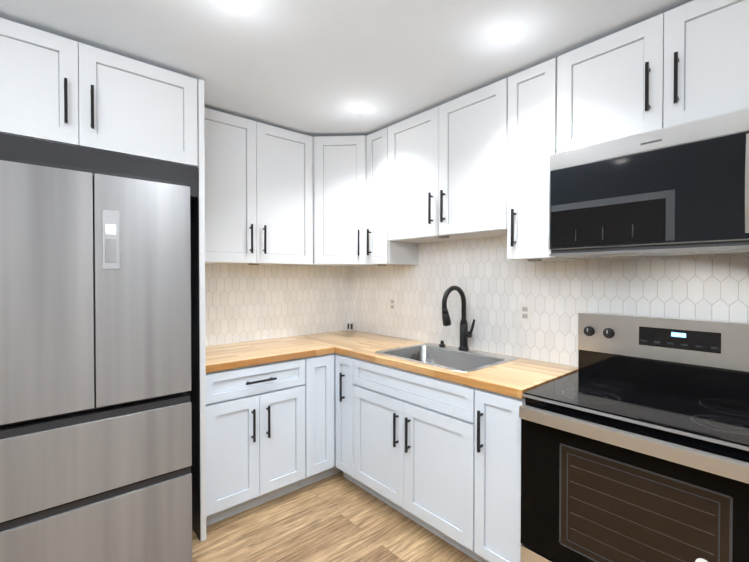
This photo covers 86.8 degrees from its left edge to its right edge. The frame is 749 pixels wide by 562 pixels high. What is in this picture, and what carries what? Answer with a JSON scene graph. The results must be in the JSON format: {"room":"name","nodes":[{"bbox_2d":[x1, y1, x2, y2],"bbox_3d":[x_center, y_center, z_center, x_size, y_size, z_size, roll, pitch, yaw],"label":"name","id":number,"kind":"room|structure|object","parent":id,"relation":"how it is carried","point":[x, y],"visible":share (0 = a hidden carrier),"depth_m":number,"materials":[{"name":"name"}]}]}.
{"room":"kitchen","nodes":[
{"label":"kitchen","id":0,"kind":"room"},
{"bbox_2d":[191,471,477,561],"bbox_3d":[0.039,1.459,0.373,4.100,0.100,5.400,-1,1,-41],"label":"floor","id":1,"kind":"structure","parent":0,"point":[338,517],"depth_m":2.17,"materials":[{"name":"brown wood"}]},
{"bbox_2d":[0,133,197,561],"bbox_3d":[-1.428,0.400,1.924,0.964,1.982,0.794,-1,1,-41],"label":"fridge","id":2,"kind":"object","parent":1,"relation":"on","point":[95,367],"visible":1,"depth_m":1.65,"materials":[{"name":"grey metal"}]},
{"bbox_2d":[186,79,205,541],"bbox_3d":[-1.129,0.161,2.346,0.030,2.450,0.652,-1,1,-41],"label":"panel","id":3,"kind":"object","parent":1,"relation":"on","point":[197,393],"visible":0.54,"depth_m":2.11,"materials":[{"name":"white paint"}]},
{"bbox_2d":[206,358,304,525],"bbox_3d":[-0.876,0.939,2.574,0.635,0.888,0.656,-1,1,-41],"label":"base cabinet","id":4,"kind":"object","parent":1,"relation":"on","point":[255,435],"visible":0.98,"depth_m":2.33,"materials":[{"name":"white paint"}]},
{"bbox_2d":[205,337,334,372],"bbox_3d":[-0.802,0.472,2.654,0.860,0.040,0.627,-1,1,-41],"label":"countertop","id":5,"kind":"structure","parent":4,"relation":"on","point":[220,357],"depth_m":2.54,"materials":[{"name":"beige wood"}]},
{"bbox_2d":[299,353,362,488],"bbox_3d":[-0.264,0.934,3.005,0.850,0.888,0.818,-1,1,-41],"label":"base cabinet","id":6,"kind":"object","parent":1,"relation":"on","point":[328,384],"visible":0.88,"depth_m":2.65,"materials":[{"name":"white paint"}]},
{"bbox_2d":[353,358,483,561],"bbox_3d":[0.385,0.941,2.415,0.656,0.888,0.922,-1,1,-41],"label":"base cabinet","id":7,"kind":"object","parent":1,"relation":"on","point":[413,446],"visible":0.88,"depth_m":2.15,"materials":[{"name":"white paint"}]},
{"bbox_2d":[290,330,577,398],"bbox_3d":[0.207,0.472,2.635,0.625,0.040,1.988,-1,1,-41],"label":"countertop","id":8,"kind":"structure","parent":7,"relation":"on","point":[518,377],"depth_m":2.12,"materials":[{"name":"beige wood"}]},
{"bbox_2d":[347,322,352,330],"bbox_3d":[-0.218,0.404,3.543,0.042,0.074,0.042,-1,1,-41],"label":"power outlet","id":9,"kind":"object","parent":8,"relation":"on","point":[349,326],"visible":1,"depth_m":3.53,"materials":[{"name":"white plastic"}]},
{"bbox_2d":[375,340,516,371],"bbox_3d":[0.420,0.538,2.416,0.525,0.257,0.710,-1,1,-41],"label":"sink","id":10,"kind":"object","parent":8,"relation":"in","point":[441,355],"visible":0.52,"depth_m":2.56,"materials":[{"name":"silver metal"}]},
{"bbox_2d":[442,286,474,350],"bbox_3d":[0.530,0.239,2.482,0.248,0.420,0.127,-1,1,-41],"label":"faucet","id":11,"kind":"object","parent":8,"relation":"on","point":[465,334],"visible":1,"depth_m":2.54,"materials":[{"name":"black metal"}]},
{"bbox_2d":[474,388,524,561],"bbox_3d":[0.771,0.946,1.975,0.656,0.888,0.244,-1,1,-41],"label":"base cabinet","id":12,"kind":"object","parent":1,"relation":"on","point":[497,522],"visible":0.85,"depth_m":1.79,"materials":[{"name":"white paint"}]},
{"bbox_2d":[519,312,748,561],"bbox_3d":[1.105,0.782,1.545,0.712,1.225,0.833,-1,1,-41],"label":"stove","id":13,"kind":"object","parent":1,"relation":"on","point":[634,438],"visible":1,"depth_m":1.48,"materials":[{"name":"grey metal"}]},
{"bbox_2d":[0,0,692,136],"bbox_3d":[0.039,-1.111,0.343,4.100,0.100,5.400,-1,1,-41],"label":"ceiling","id":14,"kind":"structure","parent":0,"point":[314,68],"depth_m":1.80,"materials":[{"name":"white paint"}]},
{"bbox_2d":[217,0,253,12],"bbox_3d":[-0.533,-1.073,1.515,0.140,0.004,0.140,-1,1,-41],"label":"recessed light","id":15,"kind":"object","parent":14,"relation":"in","point":[240,6],"visible":1,"depth_m":1.54,"materials":[{"name":"white plastic"}]},
{"bbox_2d":[349,104,371,112],"bbox_3d":[-0.088,-1.084,2.494,0.140,0.004,0.140,-1,1,-41],"label":"recessed light","id":16,"kind":"object","parent":14,"relation":"in","point":[360,108],"visible":1,"depth_m":2.48,"materials":[{"name":"white plastic"}]},
{"bbox_2d":[489,23,522,42],"bbox_3d":[0.570,-1.075,1.723,0.140,0.004,0.140,-1,1,-41],"label":"recessed light","id":17,"kind":"object","parent":14,"relation":"in","point":[505,33],"visible":1,"depth_m":1.72,"materials":[{"name":"white plastic"}]},
{"bbox_3d":[-1.711,0.151,2.348,4.100,2.470,0.100,-1,1,-41],"label":"wall","id":18,"kind":"structure","parent":0,"visible":0},
{"bbox_2d":[0,17,197,166],"bbox_3d":[-1.509,-0.830,1.977,1.010,0.460,0.686,-1,1,-41],"label":"upper cabinet","id":19,"kind":"object","parent":18,"relation":"attached to","point":[58,89],"visible":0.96,"depth_m":1.78,"materials":[{"name":"white paint"}]},
{"bbox_2d":[205,264,350,345],"bbox_3d":[-0.785,0.087,3.089,1.512,0.860,0.008,-1,1,-41],"label":"wall","id":20,"kind":"structure","parent":18,"relation":"attached to","point":[244,303],"depth_m":3.08,"materials":[{"name":"tile"}]},
{"bbox_2d":[204,107,312,265],"bbox_3d":[-0.882,-0.589,2.752,0.885,0.961,0.356,-1,1,-41],"label":"upper cabinet","id":21,"kind":"object","parent":20,"relation":"attached to","point":[258,193],"visible":0.73,"depth_m":2.65,"materials":[{"name":"white paint"}]},
{"bbox_2d":[293,135,392,266],"bbox_3d":[-0.242,-0.599,3.152,0.600,0.950,0.600,-1,1,-41],"label":"upper cabinet","id":22,"kind":"object","parent":18,"relation":"attached to","point":[339,201],"visible":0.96,"depth_m":2.93,"materials":[{"name":"white paint"}]},
{"bbox_3d":[1.574,0.159,1.641,0.100,2.470,5.300,-1,1,-41],"label":"wall","id":23,"kind":"structure","parent":0,"visible":0},
{"bbox_2d":[351,236,748,366],"bbox_3d":[0.757,0.094,2.487,0.008,0.860,2.950,-1,1,-41],"label":"wall","id":24,"kind":"structure","parent":23,"relation":"attached to","point":[491,280],"depth_m":2.31,"materials":[{"name":"tile"}]},
{"bbox_2d":[367,127,417,265],"bbox_3d":[0.122,-0.591,2.922,0.356,0.961,0.222,-1,1,-41],"label":"upper cabinet","id":25,"kind":"object","parent":24,"relation":"attached to","point":[382,250],"visible":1,"depth_m":2.84,"materials":[{"name":"white paint"}]},
{"bbox_2d":[389,297,395,311],"bbox_3d":[0.145,0.186,3.172,0.007,0.116,0.072,-1,1,-41],"label":"electrical outlet","id":26,"kind":"object","parent":24,"relation":"attached to","point":[392,303],"visible":1,"depth_m":3.17,"materials":[{"name":"white plastic"}]},
{"bbox_2d":[388,78,507,242],"bbox_3d":[0.496,-0.666,2.496,0.356,0.801,0.907,-1,1,-41],"label":"upper cabinet","id":27,"kind":"object","parent":24,"relation":"attached to","point":[447,171],"visible":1,"depth_m":2.34,"materials":[{"name":"white paint"}]},
{"bbox_2d":[519,302,530,322],"bbox_3d":[0.887,0.186,2.329,0.007,0.116,0.072,-1,1,-41],"label":"electrical outlet","id":28,"kind":"object","parent":24,"relation":"attached to","point":[524,312],"visible":1,"depth_m":2.33,"materials":[{"name":"white plastic"}]},
{"bbox_2d":[507,58,581,261],"bbox_3d":[0.880,-0.581,2.061,0.356,0.961,0.251,-1,1,-41],"label":"upper cabinet","id":29,"kind":"object","parent":24,"relation":"attached to","point":[532,119],"visible":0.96,"depth_m":1.97,"materials":[{"name":"white paint"}]},
{"bbox_2d":[557,0,748,152],"bbox_3d":[1.241,-0.819,1.648,0.356,0.474,0.833,-1,1,-41],"label":"upper cabinet","id":30,"kind":"object","parent":23,"relation":"attached to","point":[686,62],"visible":0.88,"depth_m":1.57,"materials":[{"name":"white paint"}]},
{"bbox_2d":[549,108,748,258],"bbox_3d":[1.211,-0.344,1.625,0.430,0.469,0.833,-1,1,-41],"label":"microwave","id":31,"kind":"object","parent":30,"relation":"attached to","point":[680,190],"visible":1,"depth_m":1.51,"materials":[{"name":"grey"}]}
]}

